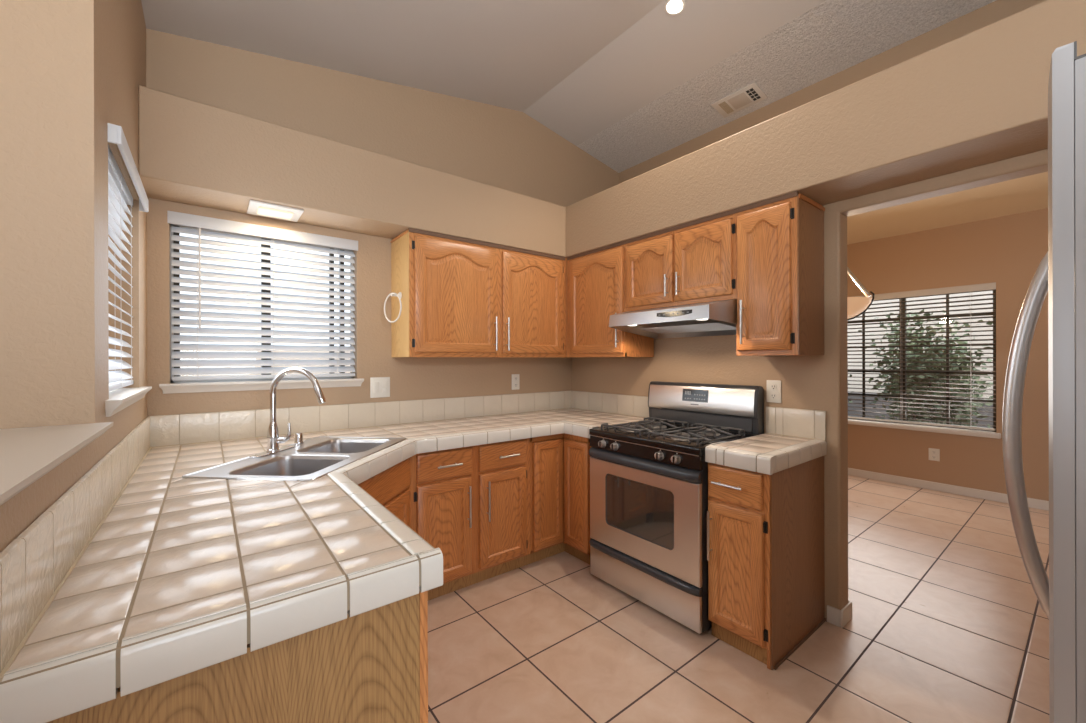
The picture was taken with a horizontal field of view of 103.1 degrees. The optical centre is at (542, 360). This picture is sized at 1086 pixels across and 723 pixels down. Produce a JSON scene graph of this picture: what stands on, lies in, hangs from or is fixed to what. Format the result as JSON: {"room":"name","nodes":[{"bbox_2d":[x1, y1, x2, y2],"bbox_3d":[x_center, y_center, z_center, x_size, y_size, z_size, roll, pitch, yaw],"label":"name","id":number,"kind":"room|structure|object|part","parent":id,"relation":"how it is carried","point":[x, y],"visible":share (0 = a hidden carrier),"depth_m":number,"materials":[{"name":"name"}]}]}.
{"room":"kitchen","nodes":[
{"label":"kitchen","id":0,"kind":"room"},
{"bbox_2d":[0,0,146,552],"bbox_3d":[-1.085,-0.397,0.821,0.240,3.500,3.327,0,0,-38],"label":"wall","id":1,"kind":"structure","parent":0,"point":[70,69],"depth_m":1.09,"materials":[{"name":"beige paint"}]},
{"bbox_2d":[0,422,113,505],"bbox_3d":[-0.681,0.181,0.228,0.404,0.038,1.998,0,0,-38],"label":"ledge","id":2,"kind":"object","parent":1,"relation":"on","point":[27,454],"visible":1,"depth_m":0.79,"materials":[{"name":"paint"}]},
{"bbox_2d":[0,416,151,681],"bbox_3d":[-1.313,0.348,1.327,0.015,0.155,1.937,0,0,-38],"label":"backsplash","id":3,"kind":"structure","parent":1,"relation":"attached to","point":[34,567],"depth_m":0.79,"materials":[{"name":"beige tile"}]},
{"bbox_2d":[108,123,148,391],"bbox_3d":[-1.528,-0.299,1.560,0.093,0.803,0.752,0,0,-38],"label":"window blind","id":4,"kind":"object","parent":1,"relation":"attached to","point":[119,195],"visible":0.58,"depth_m":1.57,"materials":[{"name":"white plastic"}]},
{"bbox_3d":[-1.540,0.092,1.539,0.046,0.020,0.702,0,0,-38],"label":"rail","id":5,"kind":"part","parent":4,"relation":"part of","materials":[{"name":"white plastic"}]},
{"bbox_3d":[-1.540,-0.283,1.539,0.050,0.755,0.542,0,0,-38],"label":"ladder cord","id":6,"kind":"part","parent":4,"relation":"part of","materials":[{"name":"white fabric"}]},
{"bbox_2d":[105,386,151,416],"bbox_3d":[-1.548,0.140,1.544,0.155,0.048,0.860,0,0,-38],"label":"trim","id":7,"kind":"structure","parent":1,"relation":"attached to","point":[119,399],"depth_m":1.42,"materials":[{"name":"white paint"}]},
{"bbox_2d":[138,85,565,256],"bbox_3d":[-0.875,-0.989,2.715,2.421,0.391,0.317,0,0,-38],"label":"wall","id":8,"kind":"structure","parent":0,"point":[191,152],"depth_m":2.27,"materials":[{"name":"beige paint"}]},
{"bbox_2d":[247,200,303,221],"bbox_3d":[-1.419,-0.782,2.284,0.236,0.020,0.224,0,0,-38],"label":"soffit light","id":9,"kind":"object","parent":8,"relation":"attached to","point":[259,208],"visible":1,"depth_m":2.25,"materials":[{"name":"white paint"}]},
{"bbox_2d":[146,28,618,415],"bbox_3d":[-0.584,-0.448,3.230,3.551,3.600,0.140,0,0,-38],"label":"wall","id":10,"kind":"structure","parent":0,"point":[500,147],"depth_m":2.74,"materials":[{"name":"beige paint"}]},
{"bbox_2d":[170,224,352,382],"bbox_3d":[-1.578,-0.298,2.507,0.888,0.835,0.038,0,0,-38],"label":"window","id":11,"kind":"structure","parent":10,"relation":"in","point":[171,225],"depth_m":2.47,"materials":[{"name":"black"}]},
{"bbox_2d":[167,211,357,380],"bbox_3d":[-1.528,-0.321,2.441,0.900,0.846,0.071,0,0,-38],"label":"window blind","id":12,"kind":"object","parent":11,"relation":"attached to","point":[177,218],"visible":1,"depth_m":2.40,"materials":[{"name":"white plastic"}]},
{"bbox_3d":[-1.534,0.092,2.451,0.872,0.020,0.046,0,0,-38],"label":"rail","id":13,"kind":"part","parent":12,"relation":"part of","materials":[{"name":"white plastic"}]},
{"bbox_3d":[-1.534,-0.305,2.450,0.671,0.798,0.050,0,0,-38],"label":"ladder cord","id":14,"kind":"part","parent":12,"relation":"part of","materials":[{"name":"white fabric"}]},
{"bbox_2d":[159,378,363,393],"bbox_3d":[-1.538,0.140,2.452,0.955,0.048,0.155,0,0,-38],"label":"trim","id":15,"kind":"structure","parent":10,"relation":"attached to","point":[190,387],"depth_m":2.34,"materials":[{"name":"white paint"}]},
{"bbox_2d":[149,391,570,446],"bbox_3d":[-0.833,0.347,2.935,2.750,0.155,0.015,0,0,-38],"label":"backsplash","id":16,"kind":"structure","parent":10,"relation":"attached to","point":[165,430],"depth_m":2.61,"materials":[{"name":"beige tile"}]},
{"bbox_2d":[370,377,389,397],"bbox_3d":[-1.046,0.175,2.774,0.124,0.130,0.010,0,0,-38],"label":"light switch","id":17,"kind":"object","parent":10,"relation":"attached to","point":[379,386],"visible":1,"depth_m":2.77,"materials":[{"name":"white plastic"}]},
{"bbox_2d":[390,228,565,357],"bbox_3d":[-0.392,-0.406,3.063,1.256,0.773,0.359,0,0,-38],"label":"upper cabinet","id":18,"kind":"object","parent":10,"relation":"attached to","point":[462,297],"visible":1,"depth_m":2.84,"materials":[{"name":"brown wood"}]},
{"bbox_2d":[384,292,401,322],"bbox_3d":[-0.908,-0.327,2.669,0.186,0.195,0.064,0,0,38],"label":"towel ring","id":19,"kind":"object","parent":18,"relation":"hanging from","point":[399,295],"visible":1,"depth_m":2.65,"materials":[{"name":"white paint"}]},
{"bbox_3d":[-0.911,-0.402,2.669,0.060,0.044,0.044,0,0,-38],"label":"post","id":20,"kind":"part","parent":19,"relation":"part of","materials":[{"name":"white metal"}]},
{"bbox_3d":[-0.897,-0.398,2.704,0.005,0.759,0.304,0,0,-38],"label":"panel","id":21,"kind":"part","parent":18,"relation":"part of","materials":[{"name":"brown wood"}]},
{"bbox_3d":[-0.544,-0.400,2.774,0.578,0.702,0.019,0,0,-38],"label":"door","id":22,"kind":"part","parent":18,"relation":"part of","materials":[{"name":"brown wood"}]},
{"bbox_3d":[-0.316,-0.782,2.960,1.233,0.022,0.005,0,0,-38],"label":"scribe trim","id":23,"kind":"part","parent":18,"relation":"part of","materials":[{"name":"brown wood"}]},
{"bbox_3d":[-0.319,-0.179,2.914,0.012,0.228,0.037,0,0,-38],"label":"handle","id":24,"kind":"part","parent":18,"relation":"part of","materials":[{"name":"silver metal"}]},
{"bbox_3d":[-0.242,-0.179,2.975,0.012,0.228,0.037,0,0,-38],"label":"handle","id":25,"kind":"part","parent":18,"relation":"part of","materials":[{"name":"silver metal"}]},
{"bbox_3d":[-0.064,-0.401,3.148,0.546,0.702,0.019,0,0,-38],"label":"door","id":26,"kind":"part","parent":18,"relation":"part of","materials":[{"name":"brown wood"}]},
{"bbox_2d":[512,374,519,389],"bbox_3d":[-0.216,0.173,3.420,0.074,0.122,0.009,0,0,-38],"label":"wall outlet","id":27,"kind":"object","parent":10,"relation":"attached to","point":[515,377],"visible":1,"depth_m":3.42,"materials":[{"name":"white plastic"}]},
{"bbox_2d":[141,0,663,111],"bbox_3d":[-0.610,-1.573,-0.598,5.710,1.091,7.800,0,0,-38],"label":"ceiling","id":28,"kind":"structure","parent":0,"point":[509,54],"depth_m":2.42,"materials":[{"name":"paint"}]},
{"bbox_2d":[523,0,825,145],"bbox_3d":[1.871,-2.016,1.334,0.580,0.219,7.800,0,0,-38],"label":"ceiling","id":29,"kind":"structure","parent":0,"point":[661,52],"depth_m":2.79,"materials":[{"name":"paint"}]},
{"bbox_2d":[664,0,685,15],"bbox_3d":[0.739,-1.986,2.420,0.115,0.028,0.115,0,0,-32],"label":"recessed light","id":30,"kind":"object","parent":29,"relation":"in","point":[671,7],"visible":1,"depth_m":2.42,"materials":[{"name":"white glass"}]},
{"bbox_3d":[0.739,-1.981,2.419,0.082,0.014,0.082,12,-7,-37],"label":"bulb","id":31,"kind":"part","parent":30,"relation":"part of","materials":[{"name":"white glass"}]},
{"bbox_2d":[428,475,1048,722],"bbox_3d":[0.973,1.387,0.627,9.700,0.080,7.800,0,0,-38],"label":"floor","id":32,"kind":"structure","parent":0,"point":[948,623],"depth_m":2.03,"materials":[{"name":"tile"}]},
{"bbox_2d":[47,591,427,722],"bbox_3d":[-0.733,0.924,1.116,0.655,0.855,0.869,0,0,-38],"label":"base cabinet","id":33,"kind":"object","parent":32,"relation":"on","point":[371,666],"visible":0.44,"depth_m":0.81,"materials":[{"name":"orange wood"}]},
{"bbox_2d":[0,391,648,722],"bbox_3d":[-0.236,0.381,2.169,2.750,0.226,1.956,0,0,-38],"label":"countertop","id":34,"kind":"structure","parent":33,"relation":"on","point":[141,575],"depth_m":0.93,"materials":[{"name":"tile"}]},
{"bbox_2d":[249,367,325,457],"bbox_3d":[-1.166,0.225,1.933,0.301,0.389,0.233,0,0,31],"label":"kitchen faucet","id":35,"kind":"object","parent":34,"relation":"on","point":[273,437],"visible":1,"depth_m":1.96,"materials":[{"name":"silver metal"}]},
{"bbox_3d":[-1.235,0.417,1.974,0.056,0.005,0.250,0,0,6],"label":"plate","id":36,"kind":"part","parent":35,"relation":"part of","materials":[{"name":"silver metal"}]},
{"bbox_3d":[-1.179,0.334,1.986,0.036,0.089,0.020,0,0,-14],"label":"lever","id":37,"kind":"part","parent":35,"relation":"part of","materials":[{"name":"silver metal"}]},
{"bbox_3d":[-1.131,0.165,1.964,0.237,0.269,0.026,0,0,5],"label":"spout","id":38,"kind":"part","parent":35,"relation":"part of","materials":[{"name":"silver metal"}]},
{"bbox_2d":[182,432,405,480],"bbox_3d":[-1.020,0.491,1.935,0.512,0.256,0.824,0,0,5],"label":"sink","id":39,"kind":"object","parent":34,"relation":"in","point":[313,459],"depth_m":1.90,"materials":[{"name":"silver metal"}]},
{"bbox_3d":[-1.007,0.518,1.739,0.333,0.198,0.343,0,0,6],"label":"bowl","id":40,"kind":"part","parent":39,"relation":"part of","materials":[{"name":"silver metal"}]},
{"bbox_3d":[-1.223,0.392,2.160,0.041,0.056,0.041,0,0,-38],"label":"air gap cap","id":41,"kind":"part","parent":39,"relation":"part of","materials":[{"name":"silver metal"}]},
{"bbox_3d":[-0.970,0.518,2.124,0.333,0.198,0.343,0,0,5],"label":"bowl","id":42,"kind":"part","parent":39,"relation":"part of","materials":[{"name":"silver metal"}]},
{"bbox_2d":[358,458,409,526],"bbox_3d":[-0.780,0.924,1.966,0.173,0.855,0.670,0,0,7],"label":"base cabinet","id":43,"kind":"object","parent":32,"relation":"on","point":[390,487],"visible":0.08,"depth_m":2.09,"materials":[{"name":"orange wood"}]},
{"bbox_3d":[-0.720,0.956,2.111,0.019,0.556,0.300,0,0,7],"label":"door","id":44,"kind":"part","parent":43,"relation":"part of","materials":[{"name":"orange wood"}]},
{"bbox_2d":[410,438,529,600],"bbox_3d":[-0.555,0.923,2.743,0.790,0.855,0.630,0,0,-38],"label":"base cabinet","id":45,"kind":"object","parent":32,"relation":"on","point":[471,503],"visible":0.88,"depth_m":2.53,"materials":[{"name":"orange wood"}]},
{"bbox_3d":[-0.544,0.586,2.411,0.332,0.152,0.019,0,0,-38],"label":"drawer","id":46,"kind":"part","parent":45,"relation":"part of","materials":[{"name":"orange wood"}]},
{"bbox_3d":[-0.546,0.956,2.409,0.326,0.556,0.019,0,0,-38],"label":"door","id":47,"kind":"part","parent":45,"relation":"part of","materials":[{"name":"orange wood"}]},
{"bbox_3d":[-0.520,0.586,2.395,0.145,0.012,0.037,0,0,-38],"label":"handle","id":48,"kind":"part","parent":45,"relation":"part of","materials":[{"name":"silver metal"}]},
{"bbox_3d":[-0.421,0.839,2.472,0.012,0.235,0.037,0,0,-38],"label":"handle","id":49,"kind":"part","parent":45,"relation":"part of","materials":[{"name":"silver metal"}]},
{"bbox_3d":[-0.322,0.833,2.549,0.012,0.235,0.037,0,0,-38],"label":"handle","id":50,"kind":"part","parent":45,"relation":"part of","materials":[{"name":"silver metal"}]},
{"bbox_3d":[-0.243,0.585,2.645,0.336,0.152,0.019,0,0,-38],"label":"drawer","id":51,"kind":"part","parent":45,"relation":"part of","materials":[{"name":"orange wood"}]},
{"bbox_3d":[-0.241,0.955,2.646,0.338,0.556,0.019,0,0,-38],"label":"door","id":52,"kind":"part","parent":45,"relation":"part of","materials":[{"name":"orange wood"}]},
{"bbox_3d":[-0.209,0.585,2.637,0.145,0.012,0.037,0,0,-38],"label":"handle","id":53,"kind":"part","parent":45,"relation":"part of","materials":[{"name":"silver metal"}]},
{"bbox_2d":[525,433,590,564],"bbox_3d":[0.174,0.921,3.152,0.859,0.855,0.880,0,0,-38],"label":"base cabinet","id":54,"kind":"object","parent":32,"relation":"on","point":[559,463],"visible":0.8,"depth_m":2.84,"materials":[{"name":"orange wood"}]},
{"bbox_3d":[0.038,0.884,2.863,0.250,0.700,0.019,0,0,-38],"label":"door","id":55,"kind":"part","parent":54,"relation":"part of","materials":[{"name":"orange wood"}]},
{"bbox_3d":[0.218,0.883,2.838,0.019,0.700,0.236,0,0,-38],"label":"door","id":56,"kind":"part","parent":54,"relation":"part of","materials":[{"name":"orange wood"}]},
{"bbox_2d":[589,381,763,633],"bbox_3d":[0.764,0.748,2.556,0.677,1.199,0.760,0,0,-38],"label":"gas range","id":57,"kind":"object","parent":32,"relation":"on","point":[649,478],"visible":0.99,"depth_m":2.37,"materials":[{"name":"grey metal"}]},
{"bbox_3d":[0.349,0.500,2.566,0.030,0.048,0.048,0,0,-38],"label":"knob","id":58,"kind":"part","parent":57,"relation":"part of","materials":[{"name":"silver metal"}]},
{"bbox_3d":[0.410,0.500,2.489,0.030,0.048,0.048,0,0,-38],"label":"knob","id":59,"kind":"part","parent":57,"relation":"part of","materials":[{"name":"silver metal"}]},
{"bbox_3d":[0.543,0.414,2.613,0.144,0.018,0.144,0,0,-38],"label":"burner","id":60,"kind":"part","parent":57,"relation":"part of","materials":[{"name":"silver metal"}]},
{"bbox_3d":[0.516,0.567,2.363,0.049,0.060,0.752,0,0,-38],"label":"door handle","id":61,"kind":"part","parent":57,"relation":"part of","materials":[{"name":"grey plastic"}]},
{"bbox_3d":[0.519,1.123,2.365,0.044,0.040,0.752,0,0,-38],"label":"handle","id":62,"kind":"part","parent":57,"relation":"part of","materials":[{"name":"grey plastic"}]},
{"bbox_3d":[0.528,0.846,2.372,0.025,0.499,0.752,0,0,-38],"label":"oven door","id":63,"kind":"part","parent":57,"relation":"part of","materials":[{"name":"silver metal"}]},
{"bbox_3d":[0.531,1.230,2.374,0.023,0.178,0.752,0,0,-38],"label":"drawer","id":64,"kind":"part","parent":57,"relation":"part of","materials":[{"name":"silver metal"}]},
{"bbox_3d":[0.529,0.497,2.374,0.028,0.066,0.754,0,0,-38],"label":"control panel","id":65,"kind":"part","parent":57,"relation":"part of","materials":[{"name":"black metal"}]},
{"bbox_3d":[0.728,0.414,2.757,0.128,0.018,0.128,0,0,-38],"label":"burner","id":66,"kind":"part","parent":57,"relation":"part of","materials":[{"name":"silver metal"}]},
{"bbox_3d":[0.601,0.499,2.243,0.030,0.048,0.048,0,0,-38],"label":"knob","id":67,"kind":"part","parent":57,"relation":"part of","materials":[{"name":"silver metal"}]},
{"bbox_2d":[589,421,755,455],"bbox_3d":[0.747,0.442,2.544,0.588,0.039,0.760,0,0,-38],"label":"cooktop","id":68,"kind":"object","parent":57,"relation":"in","point":[674,446],"depth_m":2.39,"materials":[{"name":"black metal"}]},
{"bbox_3d":[0.663,0.499,2.163,0.030,0.048,0.048,0,0,-38],"label":"knob","id":69,"kind":"part","parent":57,"relation":"part of","materials":[{"name":"silver metal"}]},
{"bbox_3d":[0.764,0.414,2.329,0.144,0.018,0.144,0,0,-38],"label":"burner","id":70,"kind":"part","parent":57,"relation":"part of","materials":[{"name":"silver metal"}]},
{"bbox_3d":[0.970,0.372,2.717,0.003,0.070,0.700,0,0,-38],"label":"vent panel","id":71,"kind":"part","parent":57,"relation":"part of","materials":[{"name":"grey metal"}]},
{"bbox_3d":[0.968,0.245,2.716,0.026,0.156,0.728,0,0,-38],"label":"steel panel","id":72,"kind":"part","parent":57,"relation":"part of","materials":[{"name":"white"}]},
{"bbox_3d":[0.949,0.413,2.473,0.128,0.018,0.128,0,0,-38],"label":"burner","id":73,"kind":"part","parent":57,"relation":"part of","materials":[{"name":"silver metal"}]},
{"bbox_2d":[707,456,825,669],"bbox_3d":[1.112,0.918,2.147,0.649,0.856,0.306,0,0,-38],"label":"base cabinet","id":74,"kind":"object","parent":32,"relation":"on","point":[765,532],"visible":0.96,"depth_m":1.99,"materials":[{"name":"brown wood"}]},
{"bbox_3d":[0.795,0.834,2.057,0.037,0.232,0.012,0,0,-38],"label":"handle","id":75,"kind":"part","parent":74,"relation":"part of","materials":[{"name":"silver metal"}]},
{"bbox_3d":[0.849,0.577,1.986,0.037,0.012,0.145,0,0,-38],"label":"handle","id":76,"kind":"part","parent":74,"relation":"part of","materials":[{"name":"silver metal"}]},
{"bbox_3d":[0.880,0.582,1.989,0.019,0.156,0.256,0,0,-38],"label":"drawer","id":77,"kind":"part","parent":74,"relation":"part of","materials":[{"name":"brown wood"}]},
{"bbox_3d":[0.883,0.967,1.987,0.019,0.582,0.262,0,0,-38],"label":"door","id":78,"kind":"part","parent":74,"relation":"part of","materials":[{"name":"brown wood"}]},
{"bbox_2d":[705,406,826,474],"bbox_3d":[1.122,0.377,2.151,0.626,0.226,0.305,0,0,-38],"label":"countertop","id":79,"kind":"structure","parent":74,"relation":"on","point":[792,437],"depth_m":2.13,"materials":[{"name":"tile"}]},
{"bbox_3d":[0.991,1.304,1.886,0.019,0.084,0.014,0,0,-38],"label":"corner leg","id":80,"kind":"part","parent":74,"relation":"part of","materials":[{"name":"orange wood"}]},
{"bbox_3d":[1.223,0.917,2.054,0.588,0.856,0.006,0,0,-38],"label":"panel","id":81,"kind":"part","parent":74,"relation":"part of","materials":[{"name":"brown wood"}]},
{"bbox_2d":[1002,41,1085,722],"bbox_3d":[1.210,0.455,0.579,0.760,1.781,0.868,0,0,-38],"label":"refrigerator","id":82,"kind":"object","parent":32,"relation":"on","point":[1061,273],"visible":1,"depth_m":0.60,"materials":[{"name":"silver metal"}]},
{"bbox_3d":[1.208,0.182,1.054,0.032,0.935,0.117,0,0,-38],"label":"handle","id":83,"kind":"part","parent":82,"relation":"part of","materials":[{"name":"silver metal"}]},
{"bbox_3d":[1.012,0.104,0.833,0.760,1.077,0.036,0,0,-38],"label":"door","id":84,"kind":"part","parent":82,"relation":"part of","materials":[{"name":"silver metal"}]},
{"bbox_2d":[577,0,995,172],"bbox_3d":[2.340,-1.916,1.699,0.610,0.224,7.800,0,0,-38],"label":"ceiling","id":85,"kind":"structure","parent":0,"point":[832,37],"depth_m":2.71,"materials":[{"name":"beige paint"}]},
{"bbox_2d":[711,82,767,117],"bbox_3d":[1.387,-1.835,3.054,0.186,0.039,0.316,0,0,-38],"label":"ceiling vent","id":86,"kind":"object","parent":85,"relation":"in","point":[751,94],"visible":1,"depth_m":3.04,"materials":[{"name":"white metal"}]},
{"bbox_3d":[1.390,-1.831,3.048,0.124,0.004,0.118,12,-7,-37],"label":"plate","id":87,"kind":"part","parent":86,"relation":"part of","materials":[{"name":"paint"}]},
{"bbox_2d":[572,149,1047,619],"bbox_3d":[1.405,0.077,2.397,0.120,2.537,3.617,0,0,-38],"label":"wall","id":88,"kind":"structure","parent":0,"point":[808,382],"depth_m":2.22,"materials":[{"name":"beige paint"}]},
{"bbox_2d":[566,241,653,356],"bbox_3d":[0.463,-0.409,3.192,0.360,0.773,0.594,0,0,-38],"label":"upper cabinet","id":89,"kind":"object","parent":88,"relation":"attached to","point":[595,279],"visible":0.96,"depth_m":3.05,"materials":[{"name":"brown wood"}]},
{"bbox_3d":[0.366,-0.784,3.107,0.005,0.022,0.576,0,0,-38],"label":"scribe trim","id":90,"kind":"part","parent":89,"relation":"part of","materials":[{"name":"brown wood"}]},
{"bbox_3d":[0.369,-0.402,3.094,0.019,0.706,0.535,0,0,-38],"label":"door","id":91,"kind":"part","parent":89,"relation":"part of","materials":[{"name":"brown wood"}]},
{"bbox_3d":[0.496,-0.201,2.887,0.037,0.230,0.012,0,0,-38],"label":"handle","id":92,"kind":"part","parent":89,"relation":"part of","materials":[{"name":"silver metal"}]},
{"bbox_2d":[571,391,648,417],"bbox_3d":[0.521,0.343,3.421,0.015,0.155,0.885,0,0,-38],"label":"backsplash","id":93,"kind":"structure","parent":88,"relation":"attached to","point":[630,405],"depth_m":3.39,"materials":[{"name":"beige tile"}]},
{"bbox_2d":[609,299,736,338],"bbox_3d":[0.829,-0.236,2.604,0.521,0.168,0.764,0,0,-38],"label":"range hood","id":94,"kind":"object","parent":88,"relation":"attached to","point":[717,318],"visible":0.95,"depth_m":2.52,"materials":[{"name":"silver metal"}]},
{"bbox_2d":[624,209,735,311],"bbox_3d":[0.881,-0.560,2.654,0.360,0.472,0.768,0,0,-38],"label":"upper cabinet","id":95,"kind":"object","parent":88,"relation":"attached to","point":[693,262],"visible":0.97,"depth_m":2.51,"materials":[{"name":"brown wood"}]},
{"bbox_3d":[0.663,-0.549,2.716,0.019,0.402,0.362,0,0,-38],"label":"door","id":96,"kind":"part","parent":95,"relation":"part of","materials":[{"name":"brown wood"}]},
{"bbox_3d":[0.736,-0.446,2.578,0.037,0.132,0.012,0,0,-38],"label":"handle","id":97,"kind":"part","parent":95,"relation":"part of","materials":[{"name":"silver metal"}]},
{"bbox_3d":[0.785,-0.446,2.515,0.037,0.132,0.012,0,0,-38],"label":"handle","id":98,"kind":"part","parent":95,"relation":"part of","materials":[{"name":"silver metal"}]},
{"bbox_3d":[0.779,-0.785,2.575,0.005,0.022,0.768,0,0,-38],"label":"scribe trim","id":99,"kind":"part","parent":95,"relation":"part of","materials":[{"name":"brown wood"}]},
{"bbox_3d":[0.892,-0.549,2.422,0.019,0.402,0.352,0,0,-38],"label":"door","id":100,"kind":"part","parent":95,"relation":"part of","materials":[{"name":"brown wood"}]},
{"bbox_2d":[767,380,780,402],"bbox_3d":[1.299,0.176,2.428,0.009,0.126,0.080,0,0,-38],"label":"wall outlet","id":101,"kind":"object","parent":88,"relation":"attached to","point":[773,386],"visible":1,"depth_m":2.42,"materials":[{"name":"white plastic"}]},
{"bbox_2d":[770,393,776,398],"bbox_3d":[1.298,0.202,2.426,0.003,0.033,0.033,0,0,-38],"label":"receptacle","id":102,"kind":"object","parent":101,"relation":"attached to","point":[772,395],"depth_m":2.43,"materials":[{"name":"grey plastic"}]},
{"bbox_2d":[735,191,824,355],"bbox_3d":[1.214,-0.411,2.229,0.362,0.773,0.311,0,0,-38],"label":"upper cabinet","id":103,"kind":"object","parent":88,"relation":"attached to","point":[780,239],"visible":1,"depth_m":2.12,"materials":[{"name":"brown wood"}]},
{"bbox_3d":[1.022,-0.195,2.212,0.037,0.225,0.012,0,0,-38],"label":"handle","id":104,"kind":"part","parent":103,"relation":"part of","materials":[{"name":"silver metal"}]},
{"bbox_3d":[1.098,-0.401,2.157,0.019,0.704,0.262,0,0,-38],"label":"door","id":105,"kind":"part","parent":103,"relation":"part of","materials":[{"name":"brown wood"}]},
{"bbox_3d":[1.108,-0.786,2.153,0.005,0.022,0.302,0,0,-38],"label":"scribe trim","id":106,"kind":"part","parent":103,"relation":"part of","materials":[{"name":"brown wood"}]},
{"bbox_3d":[1.326,-0.404,2.130,0.307,0.759,0.006,0,0,-38],"label":"panel","id":107,"kind":"part","parent":103,"relation":"part of","materials":[{"name":"brown wood"}]},
{"bbox_2d":[766,406,825,440],"bbox_3d":[1.363,0.341,2.339,0.015,0.155,0.300,0,0,-38],"label":"backsplash","id":108,"kind":"structure","parent":88,"relation":"attached to","point":[801,423],"depth_m":2.33,"materials":[{"name":"beige tile"}]},
{"bbox_2d":[827,601,851,627],"bbox_3d":[1.016,1.305,2.901,0.144,0.085,1.765,0,0,-38],"label":"baseboard","id":109,"kind":"object","parent":88,"relation":"attached to","point":[839,618],"visible":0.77,"depth_m":2.19,"materials":[{"name":"white paint"}]},
{"bbox_2d":[565,0,1085,257],"bbox_3d":[1.506,-0.996,2.402,0.953,0.391,3.737,0,0,-38],"label":"wall","id":110,"kind":"structure","parent":0,"point":[979,97],"depth_m":1.80,"materials":[{"name":"beige paint"}]},
{"bbox_2d":[619,0,1045,183],"bbox_3d":[1.931,-1.470,2.734,0.127,0.770,3.737,0,0,-38],"label":"wall","id":111,"kind":"structure","parent":0,"point":[997,10],"depth_m":2.65,"materials":[{"name":"beige paint"}]},
{"bbox_2d":[847,172,1047,244],"bbox_3d":[3.687,-1.630,2.747,2.800,0.596,7.800,0,0,-38],"label":"ceiling","id":112,"kind":"structure","parent":0,"point":[1027,193],"depth_m":4.04,"materials":[{"name":"paint"}]},
{"bbox_2d":[847,267,874,320],"bbox_3d":[2.328,-0.986,3.439,0.481,1.374,0.474,0,0,-38],"label":"pendant lamp","id":113,"kind":"object","parent":112,"relation":"hanging from","point":[856,306],"visible":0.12,"depth_m":3.29,"materials":[{"name":"brown glass"}]},
{"bbox_3d":[2.433,-0.650,3.378,0.224,0.338,0.036,0,0,36],"label":"arm","id":114,"kind":"part","parent":113,"relation":"part of","materials":[{"name":"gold metal"}]},
{"bbox_3d":[2.333,-0.393,3.444,0.470,0.158,0.470,0,0,-38],"label":"lamp shade","id":115,"kind":"part","parent":113,"relation":"part of","materials":[{"name":"brown glass"}]},
{"bbox_2d":[847,208,1048,500],"bbox_3d":[4.741,-0.164,3.628,0.140,3.000,7.700,0,0,-38],"label":"wall","id":116,"kind":"structure","parent":0,"point":[1007,251],"depth_m":4.21,"materials":[{"name":"brown paint"}]},
{"bbox_2d":[847,289,995,431],"bbox_3d":[3.938,-0.021,4.717,0.050,1.430,1.434,0,0,-38],"label":"window","id":117,"kind":"structure","parent":116,"relation":"in","point":[994,291],"depth_m":4.63,"materials":[{"name":"brown metal"}]},
{"bbox_2d":[847,282,995,430],"bbox_3d":[3.877,-0.029,4.672,0.071,1.413,1.438,0,0,-38],"label":"window blind","id":118,"kind":"object","parent":117,"relation":"attached to","point":[986,286],"visible":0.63,"depth_m":4.51,"materials":[{"name":"grey plastic"}]},
{"bbox_3d":[3.890,0.667,4.677,0.046,0.020,1.412,0,0,-38],"label":"rail","id":119,"kind":"part","parent":118,"relation":"part of","materials":[{"name":"grey plastic"}]},
{"bbox_3d":[3.887,-0.014,4.676,0.050,1.365,1.082,0,0,-38],"label":"ladder cord","id":120,"kind":"part","parent":118,"relation":"part of","materials":[{"name":"fabric"}]},
{"bbox_2d":[848,419,1000,438],"bbox_3d":[3.889,0.715,4.677,0.160,0.048,1.495,0,0,-38],"label":"trim","id":121,"kind":"structure","parent":116,"relation":"attached to","point":[989,434],"depth_m":4.45,"materials":[{"name":"white paint"}]},
{"bbox_2d":[929,448,939,460],"bbox_3d":[4.022,0.972,4.434,0.009,0.125,0.086,0,0,-38],"label":"wall outlet","id":122,"kind":"object","parent":116,"relation":"attached to","point":[934,454],"visible":1,"depth_m":4.43,"materials":[{"name":"white plastic"}]},
{"bbox_2d":[848,468,1048,510],"bbox_3d":[5.069,1.293,3.088,0.013,0.085,6.450,0,0,-38],"label":"baseboard","id":123,"kind":"structure","parent":116,"relation":"attached to","point":[970,492],"depth_m":4.37,"materials":[{"name":"white paint"}]},
{"label":"outside","id":124,"kind":"structure","parent":0,"visible":0},
{"bbox_3d":[-0.260,1.496,3.596,32.000,0.110,26.000,0,0,-38],"label":"ground","id":125,"kind":"structure","parent":124,"visible":0},
{"bbox_2d":[180,350,349,375],"bbox_3d":[-4.211,0.637,6.225,17.000,1.650,0.200,0,0,-38],"label":"wall","id":126,"kind":"structure","parent":125,"relation":"on","point":[180,350],"depth_m":6.08,"materials":[{"name":"paint"}]},
{"bbox_2d":[847,291,992,397],"bbox_3d":[6.110,0.083,7.291,0.200,2.700,16.000,0,0,-38],"label":"wall","id":127,"kind":"structure","parent":125,"relation":"on","point":[982,292],"depth_m":7.06,"materials":[{"name":"paint"}]},
{"bbox_2d":[848,392,992,427],"bbox_3d":[5.620,0.994,6.907,0.150,0.880,16.000,0,0,-38],"label":"wall","id":128,"kind":"structure","parent":125,"relation":"on","point":[855,406],"depth_m":7.01,"materials":[{"name":"grey"}]},
{"bbox_2d":[858,309,992,427],"bbox_3d":[4.786,0.390,5.387,1.428,2.081,1.333,0,0,-12],"label":"tree","id":129,"kind":"object","parent":125,"relation":"on","point":[892,377],"visible":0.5,"depth_m":5.16,"materials":[{"name":"green plant"}]}
]}

